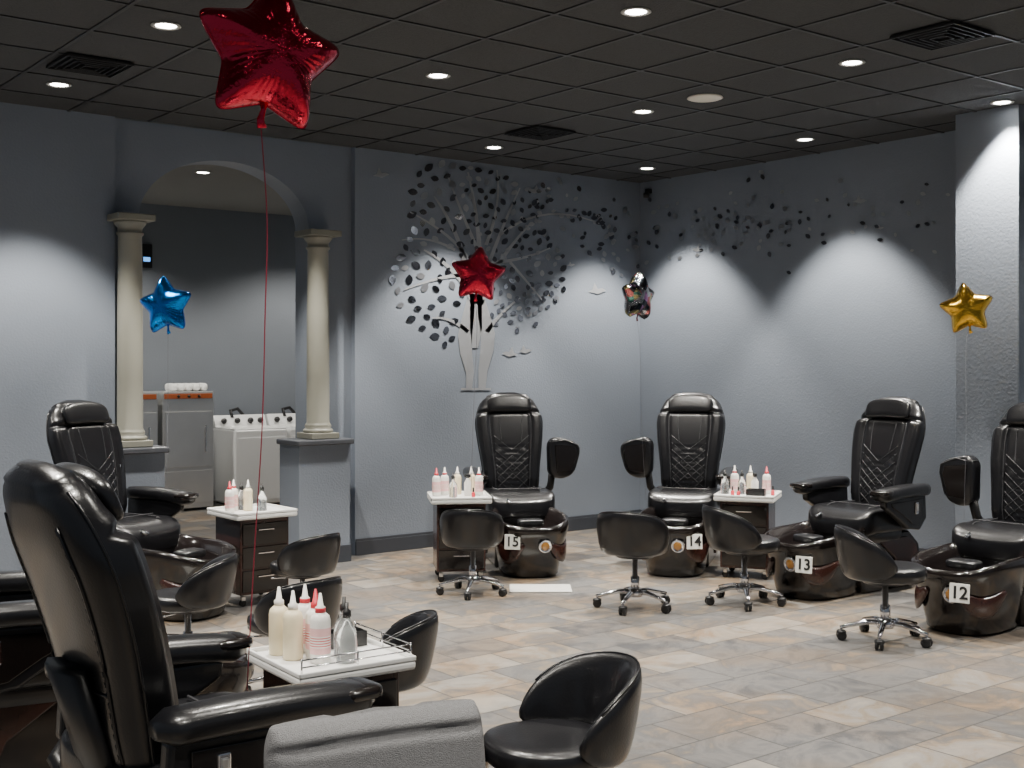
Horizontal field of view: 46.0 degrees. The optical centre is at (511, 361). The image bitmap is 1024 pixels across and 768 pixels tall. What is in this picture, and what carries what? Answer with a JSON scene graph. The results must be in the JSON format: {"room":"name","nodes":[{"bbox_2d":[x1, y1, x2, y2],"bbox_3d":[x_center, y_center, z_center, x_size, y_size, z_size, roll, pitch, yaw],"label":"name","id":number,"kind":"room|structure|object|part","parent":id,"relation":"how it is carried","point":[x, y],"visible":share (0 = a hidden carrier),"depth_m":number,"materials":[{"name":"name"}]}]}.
{"room":"salon","nodes":[
{"label":"salon","id":0,"kind":"room"},
{"bbox_2d":[0,102,114,570],"bbox_3d":[-5.219,-0.092,7.516,5.439,3.505,0.300,0,0,-38],"label":"wall","id":1,"kind":"structure","parent":0,"point":[57,167],"depth_m":8.77,"materials":[{"name":"paint"}]},
{"bbox_2d":[139,203,294,415],"bbox_3d":[-4.139,-0.092,14.219,5.800,3.505,0.100,0,0,-38],"label":"wall","id":2,"kind":"structure","parent":0,"point":[218,257],"depth_m":14.68,"materials":[{"name":"paint"}]},
{"bbox_2d":[142,244,151,267],"bbox_3d":[-4.252,-1.232,14.026,0.140,0.280,0.054,0,0,-38],"label":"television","id":3,"kind":"object","parent":2,"relation":"attached to","point":[146,248],"visible":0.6,"depth_m":14.01,"materials":[{"name":"black plastic"}]},
{"bbox_2d":[115,118,350,543],"bbox_3d":[-2.277,-0.092,9.856,2.079,3.505,0.240,0,0,-38],"label":"wall","id":4,"kind":"structure","parent":0,"point":[313,180],"depth_m":10.14,"materials":[{"name":"paint"}]},
{"bbox_2d":[115,117,352,215],"bbox_3d":[-2.818,-1.895,12.368,5.600,0.100,4.444,0,0,-38],"label":"ceiling","id":5,"kind":"structure","parent":0,"point":[225,188],"depth_m":13.06,"materials":[{"name":"beige paint"}]},
{"bbox_2d":[194,171,210,173],"bbox_3d":[-3.001,-1.839,11.721,0.164,0.010,0.164,0,0,-38],"label":"recessed light","id":6,"kind":"object","parent":5,"relation":"in","point":[197,172],"visible":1,"depth_m":11.72,"materials":[{"name":"white glass"}]},
{"bbox_2d":[123,437,353,562],"bbox_3d":[-2.223,1.149,9.594,2.011,1.022,0.390,0,0,-38],"label":"wall","id":7,"kind":"structure","parent":0,"point":[314,474],"depth_m":9.88,"materials":[{"name":"paint"}]},
{"bbox_2d":[107,212,155,447],"bbox_3d":[-2.868,-0.234,9.063,0.290,1.739,0.290,0,0,-38],"label":"column","id":8,"kind":"structure","parent":7,"relation":"on","point":[129,226],"depth_m":8.98,"materials":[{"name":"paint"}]},
{"bbox_2d":[294,228,341,439],"bbox_3d":[-1.614,-0.228,10.044,0.290,1.725,0.290,0,0,-38],"label":"column","id":9,"kind":"structure","parent":7,"relation":"on","point":[317,426],"depth_m":9.96,"materials":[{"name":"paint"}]},
{"bbox_2d":[351,147,639,554],"bbox_3d":[-0.027,-0.092,11.577,3.586,3.505,0.300,0,0,-38],"label":"wall","id":10,"kind":"structure","parent":0,"point":[412,417],"depth_m":11.12,"materials":[{"name":"paint"}]},
{"bbox_2d":[355,509,640,555],"bbox_3d":[-0.007,1.589,11.389,3.386,0.142,0.019,0,0,-38],"label":"baseboard","id":11,"kind":"structure","parent":10,"relation":"attached to","point":[382,544],"depth_m":10.66,"materials":[{"name":"paint"}]},
{"bbox_2d":[374,160,949,389],"bbox_3d":[1.148,-0.783,10.050,3.205,2.088,3.545,0,0,-38],"label":"wall decal","id":12,"kind":"object","parent":10,"relation":"attached to","point":[472,326],"visible":0.95,"depth_m":11.18,"materials":[{"name":"plastic"}]},
{"bbox_2d":[0,0,1023,182],"bbox_3d":[0.359,-1.895,4.982,11.104,0.100,10.606,0,0,-38],"label":"ceiling","id":13,"kind":"structure","parent":0,"point":[484,18],"depth_m":7.69,"materials":[{"name":"tile"}]},
{"bbox_2d":[46,81,71,87],"bbox_3d":[-3.006,-1.839,8.011,0.164,0.010,0.164,0,0,-38],"label":"recessed light","id":14,"kind":"object","parent":13,"relation":"in","point":[55,84],"visible":1,"depth_m":8.00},
{"bbox_2d":[46,53,133,77],"bbox_3d":[-2.604,-1.823,7.448,0.410,0.027,0.410,0,0,-38],"label":"ceiling vent","id":15,"kind":"object","parent":13,"relation":"in","point":[69,62],"visible":1,"depth_m":7.41,"materials":[{"name":"black plastic"}]},
{"bbox_2d":[151,21,180,30],"bbox_3d":[-1.894,-1.839,6.608,0.164,0.010,0.164,0,0,-38],"label":"recessed light","id":16,"kind":"object","parent":13,"relation":"in","point":[161,25],"visible":1,"depth_m":6.60,"materials":[{"name":"white glass"}]},
{"bbox_2d":[425,72,450,78],"bbox_3d":[-0.476,-1.839,7.759,0.164,0.010,0.164,0,0,-38],"label":"recessed light","id":17,"kind":"object","parent":13,"relation":"in","point":[434,75],"visible":1,"depth_m":7.75,"materials":[{"name":"white glass"}]},
{"bbox_2d":[485,145,502,149],"bbox_3d":[-0.154,-1.839,10.358,0.164,0.010,0.164,0,0,-38],"label":"recessed light","id":18,"kind":"object","parent":13,"relation":"in","point":[493,147],"visible":1,"depth_m":10.35,"materials":[{"name":"white glass"}]},
{"bbox_2d":[0,0,1023,180],"bbox_3d":[0.286,-1.842,4.912,10.904,0.008,10.586,0,0,-38],"label":"grid","id":19,"kind":"object","parent":13,"relation":"attached to","point":[893,2],"visible":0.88,"depth_m":7.84,"materials":[{"name":"paint"}]},
{"bbox_2d":[504,125,575,140],"bbox_3d":[0.224,-1.823,9.640,0.410,0.027,0.410,0,0,-38],"label":"ceiling vent","id":20,"kind":"object","parent":13,"relation":"in","point":[536,132],"visible":1,"depth_m":9.60,"materials":[{"name":"black plastic"}]},
{"bbox_2d":[620,7,651,16],"bbox_3d":[0.652,-1.839,6.345,0.164,0.010,0.164,0,0,-38],"label":"recessed light","id":21,"kind":"object","parent":13,"relation":"in","point":[631,11],"visible":1,"depth_m":6.34,"materials":[{"name":"white glass"}]},
{"bbox_2d":[632,109,653,113],"bbox_3d":[0.963,-1.839,8.872,0.164,0.010,0.164,0,0,-38],"label":"recessed light","id":22,"kind":"object","parent":13,"relation":"in","point":[638,111],"visible":1,"depth_m":8.87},
{"bbox_2d":[638,167,655,169],"bbox_3d":[1.284,-1.839,11.479,0.164,0.010,0.164,0,0,-38],"label":"recessed light","id":23,"kind":"object","parent":13,"relation":"in","point":[640,168],"visible":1,"depth_m":11.48,"materials":[{"name":"white glass"}]},
{"bbox_2d":[687,93,722,102],"bbox_3d":[1.344,-1.836,8.403,0.250,0.016,0.250,0,0,-38],"label":"ceiling speaker","id":24,"kind":"object","parent":13,"relation":"in","point":[704,97],"depth_m":8.36},
{"bbox_2d":[795,137,814,141],"bbox_3d":[2.424,-1.839,9.986,0.164,0.010,0.164,0,0,-38],"label":"recessed light","id":25,"kind":"object","parent":13,"relation":"in","point":[805,139],"visible":1,"depth_m":9.98,"materials":[{"name":"white glass"}]},
{"bbox_2d":[838,59,865,66],"bbox_3d":[2.091,-1.839,7.423,0.164,0.010,0.164,0,0,-38],"label":"recessed light","id":26,"kind":"object","parent":13,"relation":"in","point":[850,62],"visible":1,"depth_m":7.42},
{"bbox_2d":[889,20,994,50],"bbox_3d":[2.411,-1.823,6.769,0.410,0.027,0.410,0,0,-38],"label":"ceiling vent","id":27,"kind":"object","parent":13,"relation":"in","point":[951,33],"visible":1,"depth_m":6.73,"materials":[{"name":"black plastic"}]},
{"bbox_2d":[990,100,1014,104],"bbox_3d":[3.475,-1.839,8.558,0.164,0.010,0.164,0,0,-38],"label":"recessed light","id":28,"kind":"object","parent":13,"relation":"in","point":[997,102],"visible":1,"depth_m":8.56,"materials":[{"name":"white glass"}]},
{"bbox_2d":[164,501,1023,767],"bbox_3d":[-1.118,1.710,6.870,11.104,0.100,15.400,0,0,-38],"label":"floor","id":29,"kind":"structure","parent":0,"point":[725,685],"depth_m":6.69,"materials":[{"name":"tile"}]},
{"bbox_2d":[0,570,57,767],"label":"chair","id":30,"kind":"object","parent":29,"relation":"on","point":[28,713],"depth_m":4.55,"materials":[{"name":"black leather"}]},
{"bbox_3d":[-2.094,1.065,5.052,0.648,0.365,0.253,0,0,-29],"label":"arm","id":31,"kind":"part","parent":30,"relation":"part of","materials":[{"name":"black leather"}]},
{"bbox_3d":[-1.798,1.065,4.521,0.648,0.365,0.253,0,0,-29],"label":"arm","id":32,"kind":"part","parent":30,"relation":"part of","materials":[{"name":"black leather"}]},
{"bbox_2d":[46,399,240,621],"bbox_3d":[-2.465,0.961,8.089,1.420,1.398,0.864,0,0,28],"label":"chair","id":33,"kind":"object","parent":29,"relation":"on","point":[82,432],"visible":0.48,"depth_m":8.20,"materials":[{"name":"black leather"}]},
{"bbox_3d":[-2.508,1.065,8.457,0.648,0.365,0.253,0,0,28],"label":"arm","id":34,"kind":"part","parent":33,"relation":"part of","materials":[{"name":"black leather"}]},
{"bbox_2d":[140,276,190,483],"bbox_3d":[-2.299,0.132,8.002,0.360,1.402,0.211,0,0,33],"label":"star balloon","id":35,"kind":"object","parent":33,"relation":"attached to","point":[165,306],"visible":1,"depth_m":7.93,"materials":[{"name":"plastic"}]},
{"bbox_2d":[143,391,157,444],"bbox_3d":[-4.295,0.995,13.250,0.620,1.330,0.635,0,0,-38],"label":"dryer","id":36,"kind":"object","parent":29,"relation":"on","point":[150,399],"visible":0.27,"depth_m":13.16,"materials":[{"name":"silver metal"}]},
{"bbox_2d":[144,391,212,510],"bbox_3d":[-3.775,0.995,13.656,0.600,1.330,0.635,0,0,-38],"label":"dryer","id":37,"kind":"object","parent":29,"relation":"on","point":[188,415],"visible":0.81,"depth_m":13.44,"materials":[{"name":"silver metal"}]},
{"bbox_2d":[165,383,207,390],"bbox_3d":[-3.707,0.285,13.732,0.446,0.090,0.240,0,0,-38],"label":"towels","id":38,"kind":"object","parent":37,"relation":"on","point":[169,386],"visible":0.94,"depth_m":13.64,"materials":[{"name":"white fabric"}]},
{"bbox_2d":[156,552,237,633],"bbox_3d":[-1.738,1.354,6.569,0.490,0.612,0.502,0,0,-3],"label":"stool","id":39,"kind":"object","parent":29,"relation":"on","point":[211,587],"visible":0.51,"depth_m":6.41,"materials":[{"name":"black leather"}]},
{"bbox_2d":[199,653,254,694],"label":"chair","id":40,"kind":"object","parent":29,"relation":"on","point":[233,678],"depth_m":4.94,"materials":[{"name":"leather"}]},
{"bbox_2d":[3,459,489,767],"bbox_3d":[-0.738,0.962,3.697,1.506,1.395,0.949,0,0,-40],"label":"chair","id":41,"kind":"object","parent":29,"relation":"on","point":[126,690],"visible":0.88,"depth_m":3.17,"materials":[{"name":"black leather"}]},
{"bbox_3d":[-1.124,1.066,3.811,0.688,0.364,0.278,0,0,-40],"label":"arm","id":42,"kind":"part","parent":41,"relation":"part of","materials":[{"name":"black leather"}]},
{"bbox_3d":[-0.697,1.066,3.297,0.688,0.364,0.278,0,0,-40],"label":"arm","id":43,"kind":"part","parent":41,"relation":"part of","materials":[{"name":"black leather"}]},
{"bbox_2d":[199,0,338,689],"bbox_3d":[-0.741,-0.039,3.835,0.374,2.308,0.500,0,0,6],"label":"star balloon","id":44,"kind":"object","parent":41,"relation":"attached to","point":[269,58],"visible":1,"depth_m":3.67,"materials":[{"name":"plastic"}]},
{"bbox_2d":[213,407,286,503],"bbox_3d":[-3.094,1.101,14.214,0.660,1.119,0.675,0,0,-38],"label":"washing machine","id":45,"kind":"object","parent":29,"relation":"on","point":[236,438],"visible":0.73,"depth_m":13.99,"materials":[{"name":"white metal"}]},
{"bbox_2d":[207,503,297,606],"bbox_3d":[-1.809,1.338,8.400,0.460,0.642,0.460,0,0,-40],"label":"cart","id":46,"kind":"object","parent":29,"relation":"on","point":[237,528],"visible":0.66,"depth_m":8.24,"materials":[{"name":"brown wood"}]},
{"bbox_2d":[225,481,234,512],"bbox_3d":[-1.940,0.924,8.291,0.065,0.216,0.066,0,0,6],"label":"bottle","id":47,"kind":"object","parent":46,"relation":"on","point":[229,493],"visible":0.98,"depth_m":8.27,"materials":[{"name":"white plastic"}]},
{"bbox_2d":[231,479,237,510],"bbox_3d":[-1.938,0.924,8.397,0.065,0.216,0.066,0,0,8],"label":"bottle","id":48,"kind":"object","parent":46,"relation":"on","point":[233,485],"visible":0.56,"depth_m":8.38,"materials":[{"name":"white plastic"}]},
{"bbox_2d":[238,483,242,509],"bbox_3d":[-1.897,0.940,8.457,0.066,0.185,0.066,0,0,32],"label":"flask","id":49,"kind":"object","parent":46,"relation":"on","point":[240,494],"visible":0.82,"depth_m":8.43,"materials":[{"name":"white plastic"}]},
{"bbox_2d":[243,480,252,510],"bbox_3d":[-1.832,0.924,8.381,0.063,0.216,0.064,0,0,2],"label":"lotion bottle","id":50,"kind":"object","parent":46,"relation":"on","point":[248,493],"visible":1,"depth_m":8.36,"materials":[{"name":"beige plastic"}]},
{"bbox_2d":[258,484,266,510],"bbox_3d":[-1.739,0.940,8.394,0.066,0.185,0.066,0,0,31],"label":"flask","id":51,"kind":"object","parent":46,"relation":"on","point":[262,501],"visible":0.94,"depth_m":8.37,"materials":[{"name":"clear plastic"}]},
{"bbox_2d":[265,406,294,437],"bbox_3d":[-2.550,1.101,14.639,0.660,1.119,0.675,0,0,-38],"label":"washing machine","id":52,"kind":"object","parent":29,"relation":"on","point":[287,420],"visible":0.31,"depth_m":14.67,"materials":[{"name":"white metal"}]},
{"bbox_2d":[247,576,341,690],"bbox_3d":[-1.071,1.347,5.936,0.501,0.625,0.512,0,0,42],"label":"stool","id":53,"kind":"object","parent":29,"relation":"on","point":[330,588],"visible":0.23,"depth_m":5.77,"materials":[{"name":"black leather"}]},
{"bbox_2d":[270,532,340,617],"bbox_3d":[-1.309,1.363,7.639,0.475,0.593,0.486,0,0,38],"label":"stool","id":54,"kind":"object","parent":29,"relation":"on","point":[314,556],"visible":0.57,"depth_m":7.46,"materials":[{"name":"black leather"}]},
{"bbox_2d":[247,621,415,706],"bbox_3d":[-0.665,1.337,4.420,0.460,0.644,0.460,0,0,-35],"label":"cart","id":55,"kind":"object","parent":29,"relation":"on","point":[381,663],"visible":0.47,"depth_m":4.32,"materials":[{"name":"brown wood"}]},
{"bbox_2d":[269,586,287,655],"bbox_3d":[-0.860,0.953,4.454,0.073,0.248,0.074,0,0,32],"label":"lotion bottle","id":56,"kind":"object","parent":55,"relation":"on","point":[276,613],"visible":0.86,"depth_m":4.42,"materials":[{"name":"beige plastic"}]},
{"bbox_2d":[283,590,302,660],"bbox_3d":[-0.794,0.953,4.378,0.073,0.248,0.074,0,0,45],"label":"lotion bottle","id":57,"kind":"object","parent":55,"relation":"on","point":[293,617],"visible":1,"depth_m":4.35,"materials":[{"name":"beige plastic"}]},
{"bbox_2d":[298,584,309,652],"bbox_3d":[-0.772,0.953,4.503,0.076,0.248,0.075,0,0,-41],"label":"bottle","id":58,"kind":"object","parent":55,"relation":"on","point":[304,605],"visible":0.39,"depth_m":4.48,"materials":[{"name":"white plastic"}]},
{"bbox_2d":[305,589,317,658],"bbox_3d":[-0.717,0.953,4.408,0.075,0.248,0.076,0,0,41],"label":"bottle","id":59,"kind":"object","parent":55,"relation":"on","point":[313,604],"visible":0.39,"depth_m":4.38,"materials":[{"name":"white plastic"}]},
{"bbox_2d":[310,593,330,663],"bbox_3d":[-0.688,0.953,4.331,0.076,0.248,0.075,0,0,-42],"label":"bottle","id":60,"kind":"object","parent":55,"relation":"on","point":[320,622],"visible":0.98,"depth_m":4.30,"materials":[{"name":"white plastic"}]},
{"bbox_2d":[334,597,353,654],"bbox_3d":[-0.618,0.971,4.441,0.076,0.213,0.076,0,0,15],"label":"flask","id":61,"kind":"object","parent":55,"relation":"on","point":[339,621],"visible":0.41,"depth_m":4.42,"materials":[{"name":"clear plastic"}]},
{"bbox_2d":[336,602,356,663],"bbox_3d":[-0.594,0.971,4.336,0.076,0.213,0.076,0,0,22],"label":"flask","id":62,"kind":"object","parent":55,"relation":"on","point":[346,638],"visible":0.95,"depth_m":4.31,"materials":[{"name":"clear plastic"}]},
{"bbox_2d":[331,626,366,649],"bbox_3d":[-0.636,1.048,4.587,0.140,0.058,0.100,0,0,-35],"label":"storage basket","id":63,"kind":"object","parent":55,"relation":"on","point":[361,633],"visible":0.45,"depth_m":4.57,"materials":[{"name":"black metal"}]},
{"bbox_3d":[-0.665,1.045,4.420,0.437,0.060,0.437,0,0,-35],"label":"rail","id":64,"kind":"part","parent":55,"relation":"part of","materials":[{"name":"silver metal"}]},
{"bbox_2d":[264,699,485,767],"bbox_3d":[-0.211,1.247,2.663,0.635,0.828,0.628,0,0,-26],"label":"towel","id":65,"kind":"object","parent":29,"relation":"on","point":[439,733],"visible":1,"depth_m":2.85,"materials":[{"name":"grey fabric"}]},
{"bbox_2d":[379,609,438,691],"bbox_3d":[-0.550,1.341,4.930,0.511,0.638,0.523,0,0,5],"label":"stool","id":66,"kind":"object","parent":29,"relation":"on","point":[420,628],"visible":0.28,"depth_m":4.81,"materials":[{"name":"black leather"}]},
{"bbox_2d":[427,491,491,581],"bbox_3d":[-0.407,1.338,9.280,0.460,0.642,0.460,0,0,-8],"label":"cart","id":67,"kind":"object","parent":29,"relation":"on","point":[445,558],"visible":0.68,"depth_m":9.08,"materials":[{"name":"brown wood"}]},
{"bbox_2d":[432,468,440,495],"bbox_3d":[-0.583,0.924,9.306,0.066,0.216,0.065,0,0,-16],"label":"bottle","id":68,"kind":"object","parent":67,"relation":"on","point":[436,481],"visible":1,"depth_m":9.28,"materials":[{"name":"white plastic"}]},
{"bbox_2d":[441,467,448,494],"bbox_3d":[-0.523,0.924,9.385,0.065,0.216,0.066,0,0,36],"label":"bottle","id":69,"kind":"object","parent":67,"relation":"on","point":[444,478],"visible":0.98,"depth_m":9.36,"materials":[{"name":"white plastic"}]},
{"bbox_2d":[449,473,456,496],"bbox_3d":[-0.450,0.940,9.223,0.066,0.185,0.066,0,0,32],"label":"flask","id":70,"kind":"object","parent":67,"relation":"on","point":[453,485],"visible":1,"depth_m":9.20,"materials":[{"name":"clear plastic"}]},
{"bbox_2d":[454,467,460,494],"bbox_3d":[-0.427,0.924,9.419,0.063,0.216,0.064,0,0,35],"label":"lotion bottle","id":71,"kind":"object","parent":67,"relation":"on","point":[457,475],"visible":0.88,"depth_m":9.39,"materials":[{"name":"beige plastic"}]},
{"bbox_2d":[464,474,470,495],"bbox_3d":[-0.341,0.948,9.310,0.055,0.168,0.056,0,0,25],"label":"spray bottle","id":72,"kind":"object","parent":67,"relation":"on","point":[467,484],"visible":0.99,"depth_m":9.29,"materials":[{"name":"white plastic"}]},
{"bbox_2d":[469,466,474,493],"bbox_3d":[-0.318,0.924,9.434,0.063,0.216,0.064,0,0,30],"label":"lotion bottle","id":73,"kind":"object","parent":67,"relation":"on","point":[473,475],"visible":0.58,"depth_m":9.41,"materials":[{"name":"beige plastic"}]},
{"bbox_2d":[452,247,504,481],"bbox_3d":[-0.251,0.057,9.110,0.406,1.852,0.202,0,0,-10],"label":"star balloon","id":74,"kind":"object","parent":67,"relation":"attached to","point":[477,274],"visible":1,"depth_m":9.03,"materials":[{"name":"plastic"}]},
{"bbox_2d":[475,467,482,495],"bbox_3d":[-0.256,0.924,9.352,0.066,0.216,0.065,0,0,-30],"label":"bottle","id":75,"kind":"object","parent":67,"relation":"on","point":[478,478],"visible":1,"depth_m":9.33,"materials":[{"name":"white plastic"}]},
{"bbox_2d":[436,509,506,599],"bbox_3d":[-0.283,1.341,8.621,0.523,0.638,0.511,0,0,6],"label":"stool","id":76,"kind":"object","parent":29,"relation":"on","point":[472,530],"visible":1,"depth_m":8.44,"materials":[{"name":"black leather"}]},
{"bbox_2d":[463,392,579,577],"bbox_3d":[0.141,0.961,9.852,0.999,1.398,1.413,0,0,-10],"label":"chair","id":77,"kind":"object","parent":29,"relation":"on","point":[508,425],"visible":0.91,"depth_m":10.18,"materials":[{"name":"black leather"}]},
{"bbox_3d":[-0.263,1.065,9.992,0.253,0.365,0.648,0,0,-10],"label":"arm","id":78,"kind":"part","parent":77,"relation":"part of","materials":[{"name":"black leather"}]},
{"bbox_3d":[0.003,1.364,9.148,0.119,0.114,0.008,0,-6,9],"label":"number plate","id":79,"kind":"part","parent":77,"relation":"part of","materials":[{"name":"white plastic"}]},
{"bbox_3d":[0.402,0.926,10.255,0.349,0.576,0.167,0,0,-10],"label":"arm","id":80,"kind":"part","parent":77,"relation":"part of","materials":[{"name":"black leather"}]},
{"bbox_2d":[510,584,571,592],"bbox_3d":[0.207,1.654,8.817,0.450,0.012,0.280,0,0,0],"label":"mat","id":81,"kind":"object","parent":29,"relation":"on","point":[514,588],"visible":1,"depth_m":8.78,"materials":[{"name":"white"}]},
{"bbox_2d":[484,651,641,767],"bbox_3d":[0.166,1.322,3.943,0.542,0.676,0.554,0,0,-25],"label":"stool","id":82,"kind":"object","parent":29,"relation":"on","point":[581,711],"visible":0.99,"depth_m":3.94,"materials":[{"name":"black leather"}]},
{"bbox_2d":[593,511,671,614],"bbox_3d":[0.819,1.319,8.120,0.560,0.683,0.547,0,0,23],"label":"stool","id":83,"kind":"object","parent":29,"relation":"on","point":[634,536],"visible":1,"depth_m":7.93,"materials":[{"name":"black leather"}]},
{"bbox_2d":[620,392,738,577],"bbox_3d":[1.321,0.961,9.883,0.999,1.398,1.413,0,0,16],"label":"chair","id":84,"kind":"object","parent":29,"relation":"on","point":[690,425],"visible":0.86,"depth_m":10.22,"materials":[{"name":"black leather"}]},
{"bbox_3d":[1.102,0.926,10.310,0.349,0.576,0.167,0,0,16],"label":"arm","id":85,"kind":"part","parent":84,"relation":"part of","materials":[{"name":"black leather"}]},
{"bbox_2d":[622,271,654,493],"bbox_3d":[1.038,0.211,9.448,0.199,1.821,0.686,0,0,24],"label":"star balloon","id":86,"kind":"object","parent":84,"relation":"attached to","point":[637,294],"visible":1,"depth_m":9.22,"materials":[{"name":"metal"}]},
{"bbox_3d":[1.386,1.364,9.167,0.119,0.114,0.008,0,-6,-3],"label":"number plate","id":87,"kind":"part","parent":84,"relation":"part of","materials":[{"name":"white plastic"}]},
{"bbox_3d":[1.737,1.065,9.982,0.253,0.365,0.648,0,0,16],"label":"arm","id":88,"kind":"part","parent":84,"relation":"part of","materials":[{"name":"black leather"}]},
{"bbox_2d":[702,504,785,610],"bbox_3d":[1.570,1.319,8.291,0.547,0.683,0.560,0,0,-13],"label":"stool","id":89,"kind":"object","parent":29,"relation":"on","point":[727,532],"visible":1,"depth_m":8.13,"materials":[{"name":"black leather"}]},
{"bbox_2d":[713,489,781,579],"bbox_3d":[1.838,1.338,9.400,0.460,0.642,0.460,0,0,20],"label":"cart","id":90,"kind":"object","parent":29,"relation":"on","point":[759,511],"visible":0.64,"depth_m":9.21,"materials":[{"name":"brown wood"}]},
{"bbox_2d":[721,470,728,493],"bbox_3d":[1.669,0.940,9.461,0.066,0.185,0.066,0,0,-31],"label":"flask","id":91,"kind":"object","parent":90,"relation":"on","point":[724,482],"visible":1,"depth_m":9.44,"materials":[{"name":"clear plastic"}]},
{"bbox_2d":[730,465,738,492],"bbox_3d":[1.759,0.924,9.535,0.066,0.216,0.065,0,0,-11],"label":"bottle","id":92,"kind":"object","parent":90,"relation":"on","point":[734,476],"visible":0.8,"depth_m":9.51,"materials":[{"name":"white plastic"}]},
{"bbox_2d":[738,470,745,493],"bbox_3d":[1.798,0.940,9.436,0.066,0.185,0.066,0,0,-9],"label":"flask","id":93,"kind":"object","parent":90,"relation":"on","point":[741,483],"visible":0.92,"depth_m":9.41,"materials":[{"name":"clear plastic"}]},
{"bbox_2d":[746,465,752,488],"bbox_3d":[1.882,0.924,9.522,0.064,0.216,0.063,0,0,-2],"label":"lotion bottle","id":94,"kind":"object","parent":90,"relation":"on","point":[749,477],"visible":0.7,"depth_m":9.50,"materials":[{"name":"beige plastic"}]},
{"bbox_2d":[751,473,758,487],"bbox_3d":[1.892,0.948,9.402,0.056,0.168,0.055,0,0,-9],"label":"spray bottle","id":95,"kind":"object","parent":90,"relation":"on","point":[754,483],"visible":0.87,"depth_m":9.38,"materials":[{"name":"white plastic"}]},
{"bbox_2d":[746,488,765,495],"bbox_3d":[1.872,1.003,9.260,0.140,0.058,0.100,0,0,20],"label":"storage basket","id":96,"kind":"object","parent":90,"relation":"on","point":[749,491],"visible":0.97,"depth_m":9.22,"materials":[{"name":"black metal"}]},
{"bbox_2d":[762,466,770,493],"bbox_3d":[1.994,0.924,9.450,0.066,0.216,0.065,0,0,-36],"label":"bottle","id":97,"kind":"object","parent":90,"relation":"on","point":[766,482],"visible":0.94,"depth_m":9.42,"materials":[{"name":"white plastic"}]},
{"bbox_2d":[771,486,774,495],"bbox_3d":[2.017,0.995,9.335,0.028,0.075,0.027,0,0,-16],"label":"bottle","id":98,"kind":"object","parent":90,"relation":"on","point":[772,490],"visible":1,"depth_m":9.33,"materials":[{"name":"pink plastic"}]},
{"bbox_2d":[764,396,930,600],"bbox_3d":[2.425,0.961,8.830,1.420,1.398,0.864,0,0,-38],"label":"chair","id":99,"kind":"object","parent":29,"relation":"on","point":[888,436],"visible":0.98,"depth_m":8.84,"materials":[{"name":"black leather"}]},
{"bbox_3d":[2.001,1.390,8.275,0.119,0.114,0.008,0,-6,35],"label":"number plate","id":100,"kind":"part","parent":99,"relation":"part of","materials":[{"name":"white plastic"}]},
{"bbox_3d":[2.405,1.065,9.200,0.648,0.365,0.253,0,0,-38],"label":"arm","id":101,"kind":"part","parent":99,"relation":"part of","materials":[{"name":"black leather"}]},
{"bbox_3d":[2.779,1.065,8.720,0.648,0.365,0.253,0,0,-38],"label":"arm","id":102,"kind":"part","parent":99,"relation":"part of","materials":[{"name":"black leather"}]},
{"bbox_2d":[834,524,932,650],"bbox_3d":[2.192,1.319,7.185,0.547,0.683,0.560,0,0,5],"label":"stool","id":103,"kind":"object","parent":29,"relation":"on","point":[860,558],"visible":1,"depth_m":7.04,"materials":[{"name":"black leather"}]},
{"bbox_2d":[911,402,1023,635],"bbox_3d":[3.060,0.961,7.809,1.423,1.398,0.999,0,0,-42],"label":"chair","id":104,"kind":"object","parent":29,"relation":"on","point":[974,584],"visible":0.99,"depth_m":7.65,"materials":[{"name":"black leather"}]},
{"bbox_3d":[2.671,1.380,7.204,0.119,0.114,0.008,0,-6,38],"label":"number plate","id":105,"kind":"part","parent":104,"relation":"part of","materials":[{"name":"white plastic"}]},
{"bbox_3d":[3.111,0.926,8.291,0.167,0.576,0.349,0,0,-42],"label":"arm","id":106,"kind":"part","parent":104,"relation":"part of","materials":[{"name":"black leather"}]},
{"bbox_2d":[939,283,992,506],"bbox_3d":[3.085,0.261,8.202,0.312,1.598,0.203,0,0,-1],"label":"star balloon","id":107,"kind":"object","parent":104,"relation":"attached to","point":[967,308],"visible":1,"depth_m":8.14,"materials":[{"name":"metal"}]},
{"bbox_2d":[640,130,955,548],"bbox_3d":[4.660,-0.092,8.333,0.200,3.505,10.586,0,0,-38],"label":"wall","id":108,"kind":"structure","parent":0,"point":[792,362],"depth_m":10.78,"materials":[{"name":"paint"}]},
{"bbox_2d":[643,188,651,197],"bbox_3d":[1.377,-1.718,12.292,0.093,0.095,0.066,0,0,-38],"label":"security camera","id":109,"kind":"object","parent":108,"relation":"attached to","point":[648,191],"visible":1,"depth_m":12.27,"materials":[{"name":"black plastic"}]},
{"bbox_2d":[956,104,1023,523],"bbox_3d":[3.686,-0.092,8.990,0.564,3.505,0.500,0,0,-38],"label":"wall","id":110,"kind":"structure","parent":0,"point":[989,142],"depth_m":8.80,"materials":[{"name":"paint"}]}
]}

